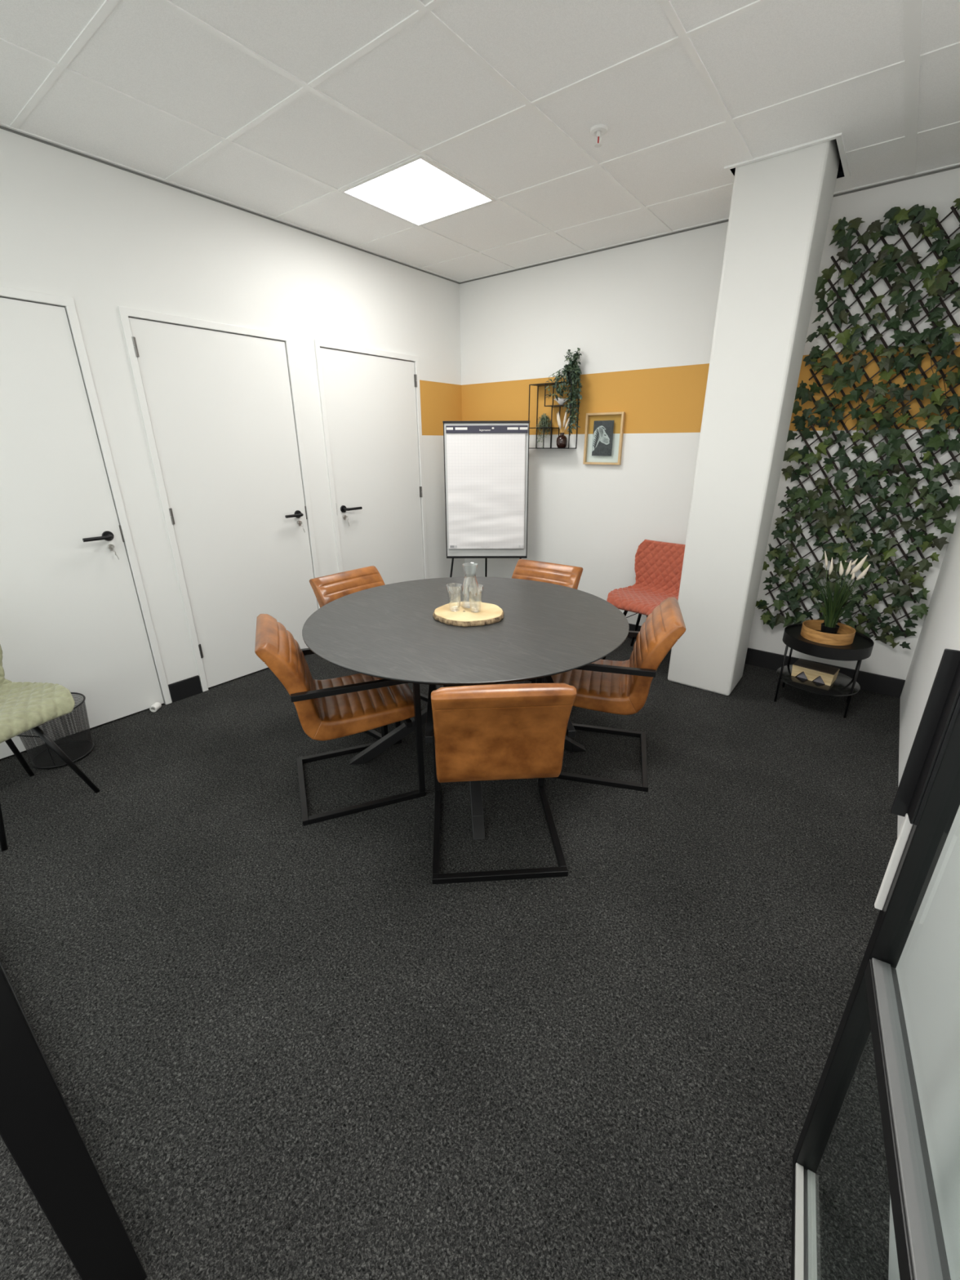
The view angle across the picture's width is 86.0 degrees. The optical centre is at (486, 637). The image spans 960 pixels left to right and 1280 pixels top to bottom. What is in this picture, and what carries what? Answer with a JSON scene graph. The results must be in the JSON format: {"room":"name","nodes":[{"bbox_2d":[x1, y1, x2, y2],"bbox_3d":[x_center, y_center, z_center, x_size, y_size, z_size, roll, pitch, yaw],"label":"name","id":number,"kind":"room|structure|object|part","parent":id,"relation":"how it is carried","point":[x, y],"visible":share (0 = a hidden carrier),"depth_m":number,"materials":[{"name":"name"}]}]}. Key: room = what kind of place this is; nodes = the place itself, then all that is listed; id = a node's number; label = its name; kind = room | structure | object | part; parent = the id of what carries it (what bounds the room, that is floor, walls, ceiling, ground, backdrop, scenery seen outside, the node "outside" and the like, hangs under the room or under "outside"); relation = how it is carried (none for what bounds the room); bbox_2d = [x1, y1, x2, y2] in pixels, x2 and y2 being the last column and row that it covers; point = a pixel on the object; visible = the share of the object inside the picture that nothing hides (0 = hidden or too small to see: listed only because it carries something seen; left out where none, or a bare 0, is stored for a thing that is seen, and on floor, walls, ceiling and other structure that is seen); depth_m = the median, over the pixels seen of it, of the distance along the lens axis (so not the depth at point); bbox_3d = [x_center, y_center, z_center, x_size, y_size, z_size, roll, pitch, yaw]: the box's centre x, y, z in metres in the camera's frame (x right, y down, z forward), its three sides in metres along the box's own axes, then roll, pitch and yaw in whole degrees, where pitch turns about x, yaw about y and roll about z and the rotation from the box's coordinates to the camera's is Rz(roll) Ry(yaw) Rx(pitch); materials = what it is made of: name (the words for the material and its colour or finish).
{"room":"meeting room","nodes":[
{"label":"meeting room","id":0,"kind":"room"},
{"bbox_2d":[0,960,146,1279],"bbox_3d":[-1.641,-0.302,1.166,2.422,2.748,0.069,15,25,35],"label":"door frame","id":1,"kind":"structure","parent":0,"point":[38,1129],"depth_m":0.80,"materials":[{"name":"black metal"}]},
{"bbox_2d":[0,128,464,703],"bbox_3d":[-1.533,-1.190,3.311,0.160,3.098,4.101,16,26,36],"label":"wall","id":2,"kind":"structure","parent":0,"point":[102,237],"depth_m":2.89,"materials":[{"name":"paint"}]},
{"bbox_2d":[0,285,172,759],"bbox_3d":[-2.257,-0.470,2.469,0.126,2.148,0.952,16,26,36],"label":"door","id":3,"kind":"structure","parent":2,"relation":"in","point":[71,618],"depth_m":2.59,"materials":[{"name":"white paint"}]},
{"bbox_3d":[-2.033,-0.522,2.697,0.068,0.052,0.153,15,25,35],"label":"handle","id":4,"kind":"part","parent":3,"relation":"part of","materials":[{"name":"black metal"}]},
{"bbox_3d":[-1.998,-0.568,2.809,0.031,0.090,0.008,16,26,36],"label":"latch plate","id":5,"kind":"part","parent":3,"relation":"part of","materials":[{"name":"silver metal"}]},
{"bbox_2d":[168,675,202,702],"bbox_3d":[-1.896,0.322,3.240,0.014,0.120,0.178,16,26,36],"label":"baseboard","id":6,"kind":"structure","parent":2,"relation":"attached to","point":[188,687],"depth_m":3.23,"materials":[{"name":"black"}]},
{"bbox_2d":[117,306,319,691],"bbox_3d":[-1.546,-0.786,3.301,0.126,2.148,0.952,16,26,36],"label":"door","id":7,"kind":"structure","parent":2,"relation":"in","point":[215,399],"depth_m":3.19,"materials":[{"name":"white"}]},
{"bbox_3d":[-1.322,-0.838,3.530,0.068,0.052,0.153,15,25,35],"label":"handle","id":8,"kind":"part","parent":7,"relation":"part of","materials":[{"name":"black metal"}]},
{"bbox_2d":[313,338,428,584],"bbox_3d":[-0.849,-1.101,4.132,0.131,2.148,0.954,15,25,35],"label":"door","id":9,"kind":"structure","parent":2,"relation":"in","point":[368,401],"depth_m":3.99,"materials":[{"name":"white"}]},
{"bbox_3d":[-1.022,-0.972,3.883,0.071,0.052,0.150,15,25,35],"label":"handle","id":10,"kind":"part","parent":9,"relation":"part of","materials":[{"name":"black metal"}]},
{"bbox_2d":[0,122,959,284],"bbox_3d":[-0.068,-2.021,1.801,3.629,0.022,4.000,15,25,35],"label":"trim","id":11,"kind":"structure","parent":2,"relation":"attached to","point":[838,137],"depth_m":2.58,"materials":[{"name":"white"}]},
{"bbox_2d":[0,637,900,1279],"bbox_3d":[-0.395,0.845,2.180,6.700,0.120,5.750,15,25,35],"label":"floor","id":12,"kind":"structure","parent":0,"point":[277,1048],"depth_m":1.50,"materials":[{"name":"carpet"}]},
{"bbox_2d":[0,644,100,851],"bbox_3d":[-2.053,0.362,2.115,0.510,0.846,0.480,6,22,16],"label":"chair","id":13,"kind":"object","parent":12,"relation":"on","point":[24,706],"visible":1,"depth_m":2.17,"materials":[{"name":"green fabric"}]},
{"bbox_3d":[-1.933,0.616,2.025,0.025,0.433,0.166,-8,22,-20],"label":"leg","id":14,"kind":"part","parent":13,"relation":"part of","materials":[{"name":"black metal"}]},
{"bbox_3d":[-2.173,0.494,2.351,0.024,0.433,0.176,-10,23,-24],"label":"leg","id":15,"kind":"part","parent":13,"relation":"part of","materials":[{"name":"black metal"}]},
{"bbox_3d":[-1.855,0.528,2.259,0.166,0.433,0.025,-13,24,-31],"label":"leg","id":16,"kind":"part","parent":13,"relation":"part of","materials":[{"name":"black metal"}]},
{"bbox_2d":[19,692,94,768],"bbox_3d":[-2.176,0.470,2.600,0.302,0.282,0.302,15,25,35],"label":"basket","id":17,"kind":"object","parent":12,"relation":"on","point":[76,749],"visible":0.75,"depth_m":2.57,"materials":[{"name":"black"}]},
{"bbox_2d":[149,702,161,711],"bbox_3d":[-1.992,0.419,3.095,0.042,0.042,0.056,-1,21,-1],"label":"door stop","id":18,"kind":"object","parent":12,"relation":"on","point":[156,706],"visible":1,"depth_m":3.08,"materials":[{"name":"white plastic"}]},
{"bbox_2d":[254,613,426,826],"bbox_3d":[-0.646,0.300,2.312,0.608,0.808,0.500,-8,22,-20],"label":"armchair","id":19,"kind":"object","parent":12,"relation":"on","point":[327,709],"visible":0.95,"depth_m":2.16,"materials":[{"name":"brown leather"}]},
{"bbox_3d":[-0.836,0.151,2.175,0.201,0.430,0.440,-8,22,-20],"label":"backrest","id":20,"kind":"part","parent":19,"relation":"part of","materials":[{"name":"leather"}]},
{"bbox_3d":[-0.693,0.044,2.469,0.502,0.025,0.025,-8,22,-20],"label":"armrest","id":21,"kind":"part","parent":19,"relation":"part of","materials":[{"name":"black metal"}]},
{"bbox_3d":[-0.517,0.199,2.056,0.502,0.025,0.025,-8,22,-20],"label":"armrest","id":22,"kind":"part","parent":19,"relation":"part of","materials":[{"name":"black metal"}]},
{"bbox_3d":[-0.574,0.282,2.335,0.453,0.106,0.440,-8,22,-20],"label":"seat","id":23,"kind":"part","parent":19,"relation":"part of","materials":[{"name":"leather"}]},
{"bbox_3d":[-0.470,0.282,2.653,0.025,0.550,0.025,-8,22,-20],"label":"leg","id":24,"kind":"part","parent":19,"relation":"part of","materials":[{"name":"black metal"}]},
{"bbox_3d":[-0.294,0.437,2.240,0.025,0.550,0.025,-8,22,-20],"label":"leg","id":25,"kind":"part","parent":19,"relation":"part of","materials":[{"name":"black metal"}]},
{"bbox_2d":[309,565,445,739],"bbox_3d":[-0.611,0.055,2.963,0.608,0.808,0.500,16,26,37],"label":"armchair","id":26,"kind":"object","parent":12,"relation":"on","point":[330,588],"visible":0.18,"depth_m":2.91,"materials":[{"name":"brown leather"}]},
{"bbox_3d":[-0.768,-0.167,3.019,0.201,0.430,0.440,16,26,37],"label":"backrest","id":27,"kind":"part","parent":26,"relation":"part of","materials":[{"name":"leather"}]},
{"bbox_3d":[-0.545,0.280,2.659,0.025,0.550,0.025,16,26,37],"label":"leg","id":28,"kind":"part","parent":26,"relation":"part of","materials":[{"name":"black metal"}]},
{"bbox_2d":[302,577,629,839],"bbox_3d":[-0.089,0.250,2.508,1.446,0.760,1.446,15,25,35],"label":"round table","id":29,"kind":"object","parent":12,"relation":"on","point":[391,631],"visible":0.77,"depth_m":2.15,"materials":[{"name":"black wood"}]},
{"bbox_2d":[432,601,503,626],"bbox_3d":[-0.079,-0.110,2.349,0.323,0.026,0.310,15,25,35],"label":"serving board","id":30,"kind":"object","parent":29,"relation":"on","point":[490,614],"visible":0.91,"depth_m":2.29,"materials":[{"name":"beige wood"}]},
{"bbox_2d":[446,584,462,611],"bbox_3d":[-0.147,-0.180,2.330,0.071,0.119,0.071,15,25,35],"label":"drinking glass","id":31,"kind":"object","parent":30,"relation":"on","point":[461,584],"visible":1,"depth_m":2.33,"materials":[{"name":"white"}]},
{"bbox_2d":[461,563,479,608],"bbox_3d":[-0.076,-0.241,2.379,0.090,0.198,0.090,15,25,35],"label":"carafe","id":32,"kind":"object","parent":30,"relation":"on","point":[473,604],"visible":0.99,"depth_m":2.39,"materials":[{"name":"clear glass"}]},
{"bbox_2d":[467,585,483,613],"bbox_3d":[-0.051,-0.174,2.314,0.071,0.119,0.071,15,25,35],"label":"drinking glass","id":33,"kind":"object","parent":30,"relation":"on","point":[482,585],"visible":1,"depth_m":2.31,"materials":[{"name":"clear glass"}]},
{"bbox_2d":[442,420,529,577],"bbox_3d":[-0.001,-0.942,4.392,0.746,1.668,0.487,0,21,0],"label":"easel","id":34,"kind":"object","parent":12,"relation":"on","point":[486,463],"visible":1,"depth_m":4.18,"materials":[{"name":"grey paper"}]},
{"bbox_3d":[-0.319,-0.530,4.379,0.018,0.906,0.198,12,24,29],"label":"leg","id":35,"kind":"part","parent":34,"relation":"part of","materials":[{"name":"black metal"}]},
{"bbox_3d":[-0.006,-0.735,4.566,0.016,1.157,0.307,-1,21,-2],"label":"leg","id":36,"kind":"part","parent":34,"relation":"part of","materials":[{"name":"black metal"}]},
{"bbox_2d":[425,675,577,884],"bbox_3d":[0.033,0.430,1.961,0.500,0.808,0.608,-2,21,-4],"label":"armchair","id":37,"kind":"object","parent":12,"relation":"on","point":[495,731],"visible":1,"depth_m":1.71,"materials":[{"name":"leather"}]},
{"bbox_3d":[-0.208,0.248,1.922,0.025,0.025,0.502,-2,21,-4],"label":"armrest","id":38,"kind":"part","parent":37,"relation":"part of","materials":[{"name":"black metal"}]},
{"bbox_3d":[-0.224,0.434,2.246,0.025,0.550,0.025,-2,21,-4],"label":"leg","id":39,"kind":"part","parent":37,"relation":"part of","materials":[{"name":"black metal"}]},
{"bbox_3d":[0.047,0.325,1.704,0.440,0.430,0.201,-2,21,-4],"label":"backrest","id":40,"kind":"part","parent":37,"relation":"part of","materials":[{"name":"leather"}]},
{"bbox_3d":[0.250,0.421,2.278,0.025,0.550,0.025,-2,21,-4],"label":"leg","id":41,"kind":"part","parent":37,"relation":"part of","materials":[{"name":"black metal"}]},
{"bbox_3d":[0.266,0.235,1.954,0.025,0.025,0.502,-2,21,-4],"label":"armrest","id":42,"kind":"part","parent":37,"relation":"part of","materials":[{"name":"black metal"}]},
{"bbox_2d":[492,559,582,684],"bbox_3d":[0.229,-0.008,3.124,0.500,0.808,0.608,14,25,33],"label":"armchair","id":43,"kind":"object","parent":12,"relation":"on","point":[566,575],"visible":0.18,"depth_m":3.14,"materials":[{"name":"brown leather"}]},
{"bbox_3d":[0.261,0.218,2.816,0.025,0.550,0.025,14,25,33],"label":"leg","id":44,"kind":"part","parent":43,"relation":"part of","materials":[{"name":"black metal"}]},
{"bbox_3d":[0.345,-0.244,3.214,0.440,0.430,0.201,14,25,33],"label":"backrest","id":45,"kind":"part","parent":43,"relation":"part of","materials":[{"name":"leather"}]},
{"bbox_2d":[537,596,686,791],"bbox_3d":[0.574,0.226,2.499,0.608,0.808,0.500,5,21,14],"label":"armchair","id":46,"kind":"object","parent":12,"relation":"on","point":[611,686],"visible":0.83,"depth_m":2.31,"materials":[{"name":"brown leather"}]},
{"bbox_3d":[0.240,0.380,2.388,0.025,0.550,0.025,5,21,14],"label":"leg","id":47,"kind":"part","parent":46,"relation":"part of","materials":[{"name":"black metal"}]},
{"bbox_3d":[0.499,0.211,2.514,0.453,0.106,0.440,5,21,14],"label":"seat","id":48,"kind":"part","parent":46,"relation":"part of","materials":[{"name":"leather"}]},
{"bbox_3d":[0.470,0.131,2.229,0.502,0.025,0.025,5,21,14],"label":"armrest","id":49,"kind":"part","parent":46,"relation":"part of","materials":[{"name":"black metal"}]},
{"bbox_3d":[0.590,-0.032,2.659,0.502,0.025,0.025,5,21,14],"label":"armrest","id":50,"kind":"part","parent":46,"relation":"part of","materials":[{"name":"black metal"}]},
{"bbox_3d":[0.770,0.067,2.384,0.201,0.430,0.440,5,21,14],"label":"backrest","id":51,"kind":"part","parent":46,"relation":"part of","materials":[{"name":"leather"}]},
{"bbox_2d":[602,539,685,659],"bbox_3d":[1.129,-0.225,3.646,0.444,0.846,0.511,18,27,40],"label":"chair","id":52,"kind":"object","parent":12,"relation":"on","point":[658,567],"visible":0.84,"depth_m":3.67,"materials":[{"name":"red fabric"}]},
{"bbox_3d":[0.922,-0.020,3.691,0.166,0.433,0.025,1,21,4],"label":"leg","id":53,"kind":"part","parent":52,"relation":"part of","materials":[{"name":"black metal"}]},
{"bbox_3d":[1.150,-0.106,3.917,0.024,0.433,0.176,-1,21,-3],"label":"leg","id":54,"kind":"part","parent":52,"relation":"part of","materials":[{"name":"black metal"}]},
{"bbox_2d":[773,623,874,718],"bbox_3d":[1.999,0.194,3.094,0.444,0.440,0.444,15,25,35],"label":"side table","id":55,"kind":"object","parent":12,"relation":"on","point":[861,648],"visible":0.74,"depth_m":2.98,"materials":[{"name":"black metal"}]},
{"bbox_3d":[1.784,0.191,3.109,0.013,0.436,0.013,15,25,35],"label":"leg","id":56,"kind":"part","parent":55,"relation":"part of","materials":[{"name":"black metal"}]},
{"bbox_3d":[1.942,0.121,3.295,0.013,0.436,0.013,15,25,35],"label":"leg","id":57,"kind":"part","parent":55,"relation":"part of","materials":[{"name":"black metal"}]},
{"bbox_2d":[791,657,839,685],"bbox_3d":[1.987,0.208,3.118,0.131,0.076,0.220,-19,28,-41],"label":"box","id":58,"kind":"object","parent":55,"relation":"on","point":[811,670],"visible":1,"depth_m":3.08,"materials":[{"name":"beige wood"}]},
{"bbox_3d":[1.988,0.175,3.107,0.122,0.006,0.216,-19,28,-41],"label":"lid","id":59,"kind":"part","parent":58,"relation":"part of","materials":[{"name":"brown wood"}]},
{"bbox_2d":[776,664,860,696],"bbox_3d":[1.999,0.255,3.117,0.433,0.010,0.433,15,25,35],"label":"shelf","id":60,"kind":"object","parent":55,"relation":"attached to","point":[842,686],"depth_m":3.04,"materials":[{"name":"black metal"}]},
{"bbox_2d":[800,619,855,645],"bbox_3d":[1.988,-0.030,3.004,0.262,0.066,0.257,15,25,35],"label":"tray","id":61,"kind":"object","parent":55,"relation":"on","point":[846,635],"visible":0.99,"depth_m":2.95,"materials":[{"name":"brown wood"}]},
{"bbox_2d":[782,623,874,661],"bbox_3d":[1.999,0.020,3.029,0.444,0.068,0.444,15,25,35],"label":"table top","id":62,"kind":"object","parent":55,"relation":"on","point":[861,648],"depth_m":2.90,"materials":[{"name":"black metal"}]},
{"bbox_2d":[820,622,839,634],"bbox_3d":[2.009,-0.039,3.021,0.092,0.070,0.092,15,25,35],"label":"pot","id":63,"kind":"object","parent":55,"relation":"on","point":[828,628],"depth_m":2.99,"materials":[{"name":"black"}]},
{"bbox_2d":[800,551,875,634],"bbox_3d":[1.994,-0.235,2.931,0.371,0.501,0.280,15,25,35],"label":"potted plant","id":64,"kind":"object","parent":55,"relation":"on","point":[834,611],"visible":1,"depth_m":2.92,"materials":[{"name":"green plant"}]},
{"bbox_3d":[2.223,0.195,3.095,0.013,0.436,0.013,15,25,35],"label":"leg","id":65,"kind":"part","parent":55,"relation":"part of","materials":[{"name":"black metal"}]},
{"bbox_3d":[2.081,0.262,2.918,0.013,0.436,0.013,15,25,35],"label":"leg","id":66,"kind":"part","parent":55,"relation":"part of","materials":[{"name":"black metal"}]},
{"bbox_2d":[0,0,959,280],"bbox_3d":[-0.438,-1.874,1.385,3.985,0.026,5.450,15,25,35],"label":"ceiling","id":67,"kind":"structure","parent":0,"point":[418,86],"depth_m":1.99,"materials":[{"name":"tile"}]},
{"bbox_2d":[338,155,496,226],"bbox_3d":[-0.363,-2.390,2.765,0.596,0.033,0.596,15,25,35],"label":"recessed light","id":68,"kind":"object","parent":67,"relation":"in","point":[417,191],"visible":0.74,"depth_m":2.75,"materials":[{"name":"white plastic"}]},
{"bbox_2d":[0,0,959,269],"bbox_3d":[-0.463,-1.841,1.318,3.635,0.018,5.300,15,25,35],"label":"ceiling grid","id":69,"kind":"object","parent":67,"relation":"attached to","point":[913,8],"depth_m":1.97,"materials":[{"name":"white metal"}]},
{"bbox_2d":[590,124,608,147],"bbox_3d":[0.478,-2.142,2.204,0.076,0.056,0.076,15,25,35],"label":"sprinkler","id":70,"kind":"object","parent":67,"relation":"attached to","point":[598,130],"visible":1,"depth_m":2.19,"materials":[{"name":"white metal"}]},
{"bbox_2d":[729,140,844,178],"bbox_3d":[1.487,-2.380,2.509,0.498,0.183,0.493,15,25,35],"label":"trim","id":71,"kind":"structure","parent":67,"relation":"attached to","point":[840,172],"depth_m":2.56,"materials":[{"name":"black"}]},
{"bbox_2d":[459,167,959,679],"bbox_3d":[1.170,-1.391,3.822,3.985,3.098,0.150,15,25,35],"label":"wall","id":72,"kind":"structure","parent":0,"point":[642,315],"depth_m":3.62,"materials":[{"name":"paint"}]},
{"bbox_2d":[528,381,580,448],"bbox_3d":[0.519,-1.731,4.035,0.376,0.470,0.127,15,25,35],"label":"wall shelf","id":73,"kind":"object","parent":72,"relation":"attached to","point":[544,384],"visible":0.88,"depth_m":4.02,"materials":[{"name":"black metal"}]},
{"bbox_3d":[0.335,-1.753,4.095,0.006,0.468,0.006,15,25,35],"label":"post","id":74,"kind":"part","parent":73,"relation":"part of","materials":[{"name":"black metal"}]},
{"bbox_3d":[0.408,-1.787,4.185,0.006,0.468,0.006,15,25,35],"label":"post","id":75,"kind":"part","parent":73,"relation":"part of","materials":[{"name":"black metal"}]},
{"bbox_3d":[0.450,-1.577,4.069,0.006,0.156,0.006,15,25,35],"label":"post","id":76,"kind":"part","parent":73,"relation":"part of","materials":[{"name":"black metal"}]},
{"bbox_2d":[536,413,552,447],"bbox_3d":[0.455,-1.651,4.093,0.140,0.262,0.150,15,25,35],"label":"plant","id":77,"kind":"object","parent":73,"relation":"on","point":[544,423],"visible":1,"depth_m":4.07,"materials":[{"name":"green plant"}]},
{"bbox_3d":[0.449,-1.866,3.959,0.006,0.161,0.006,15,25,35],"label":"post","id":78,"kind":"part","parent":73,"relation":"part of","materials":[{"name":"black metal"}]},
{"bbox_3d":[0.502,-1.635,4.004,0.006,0.311,0.006,15,25,35],"label":"post","id":79,"kind":"part","parent":73,"relation":"part of","materials":[{"name":"black metal"}]},
{"bbox_2d":[553,396,568,404],"bbox_3d":[0.579,-1.815,3.952,0.150,0.063,0.050,15,25,35],"label":"bird figurine","id":80,"kind":"object","parent":73,"relation":"on","point":[561,401],"visible":0.62,"depth_m":3.94,"materials":[{"name":"white ceramic"}]},
{"bbox_2d":[555,432,567,448],"bbox_3d":[0.591,-1.550,4.049,0.087,0.112,0.087,15,25,35],"label":"vase","id":81,"kind":"object","parent":73,"relation":"on","point":[562,440],"visible":1,"depth_m":4.02,"materials":[{"name":"brown"}]},
{"bbox_2d":[556,408,569,432],"bbox_3d":[0.593,-1.643,4.005,0.121,0.255,0.035,10,23,26],"label":"plumes","id":82,"kind":"object","parent":81,"relation":"in","point":[558,420],"visible":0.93,"depth_m":3.99,"materials":[{"name":"beige plant"}]},
{"bbox_2d":[545,347,582,435],"bbox_3d":[0.591,-1.845,3.883,0.308,0.604,0.164,15,25,35],"label":"trailing plant","id":83,"kind":"object","parent":73,"relation":"on","point":[572,372],"visible":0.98,"depth_m":3.83,"materials":[{"name":"green plant"}]},
{"bbox_3d":[0.634,-1.954,3.855,0.092,0.075,0.092,15,25,35],"label":"pot","id":84,"kind":"part","parent":83,"relation":"part of","materials":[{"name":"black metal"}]},
{"bbox_3d":[0.630,-1.675,3.885,0.006,0.468,0.006,15,25,35],"label":"post","id":85,"kind":"part","parent":73,"relation":"part of","materials":[{"name":"black metal"}]},
{"bbox_3d":[0.703,-1.709,3.975,0.006,0.468,0.006,15,25,35],"label":"post","id":86,"kind":"part","parent":73,"relation":"part of","materials":[{"name":"black metal"}]},
{"bbox_2d":[582,411,625,465],"bbox_3d":[0.881,-1.500,3.889,0.302,0.366,0.026,15,25,35],"label":"picture frame","id":87,"kind":"object","parent":72,"relation":"attached to","point":[602,437],"visible":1,"depth_m":3.89,"materials":[{"name":"brown wood"}]},
{"bbox_3d":[0.767,-1.530,3.970,0.016,0.366,0.026,15,25,35],"label":"frame","id":88,"kind":"part","parent":87,"relation":"part of","materials":[{"name":"brown wood"}]},
{"bbox_3d":[0.881,-1.336,3.951,0.271,0.016,0.026,15,25,35],"label":"frame","id":89,"kind":"part","parent":87,"relation":"part of","materials":[{"name":"brown wood"}]},
{"bbox_2d":[591,420,613,456],"bbox_3d":[0.875,-1.505,3.890,0.166,0.249,0.001,15,25,35],"label":"print","id":90,"kind":"object","parent":87,"relation":"attached to","point":[602,437],"depth_m":3.89,"materials":[{"name":"grey paper"}]},
{"bbox_3d":[0.880,-1.664,3.828,0.271,0.016,0.026,15,25,35],"label":"frame","id":91,"kind":"part","parent":87,"relation":"part of","materials":[{"name":"brown wood"}]},
{"bbox_3d":[0.995,-1.470,3.808,0.016,0.366,0.026,15,25,35],"label":"frame","id":92,"kind":"part","parent":87,"relation":"part of","materials":[{"name":"brown wood"}]},
{"bbox_2d":[626,623,905,697],"bbox_3d":[1.190,-0.050,4.203,3.516,0.120,0.015,15,25,35],"label":"baseboard","id":93,"kind":"structure","parent":72,"relation":"attached to","point":[885,685],"depth_m":3.34,"materials":[{"name":"black"}]},
{"bbox_2d":[755,198,959,649],"bbox_3d":[2.189,-1.072,2.925,0.948,2.325,0.114,15,25,35],"label":"trellis","id":94,"kind":"object","parent":72,"relation":"attached to","point":[931,441],"visible":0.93,"depth_m":2.90,"materials":[{"name":"green plant"}]},
{"bbox_2d":[667,138,839,695],"bbox_3d":[1.472,-1.096,2.966,0.395,2.948,0.365,15,25,35],"label":"wall column","id":95,"kind":"structure","parent":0,"point":[780,205],"depth_m":2.74,"materials":[{"name":"white paint"}]},
{"bbox_2d":[888,506,959,1279],"bbox_3d":[1.460,-0.409,1.214,0.150,3.098,3.935,15,25,35],"label":"wall","id":96,"kind":"structure","parent":0,"point":[927,968],"depth_m":1.20,"materials":[{"name":"white paint"}]},
{"bbox_2d":[791,648,959,1279],"bbox_3d":[0.448,0.207,0.351,0.067,2.342,0.952,11,23,28],"label":"door","id":97,"kind":"structure","parent":96,"relation":"in","point":[927,796],"depth_m":0.79,"materials":[{"name":"black metal"}]},
{"bbox_3d":[0.464,1.292,0.753,0.038,0.028,0.885,11,23,28],"label":"rail","id":98,"kind":"part","parent":97,"relation":"part of","materials":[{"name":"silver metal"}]},
{"bbox_3d":[0.463,0.714,0.535,0.038,0.035,0.885,11,23,28],"label":"rail","id":99,"kind":"part","parent":97,"relation":"part of","materials":[{"name":"black metal"}]},
{"bbox_3d":[0.660,0.158,0.766,0.029,0.287,0.036,11,23,28],"label":"pull handle","id":100,"kind":"part","parent":97,"relation":"part of","materials":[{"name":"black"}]}
]}

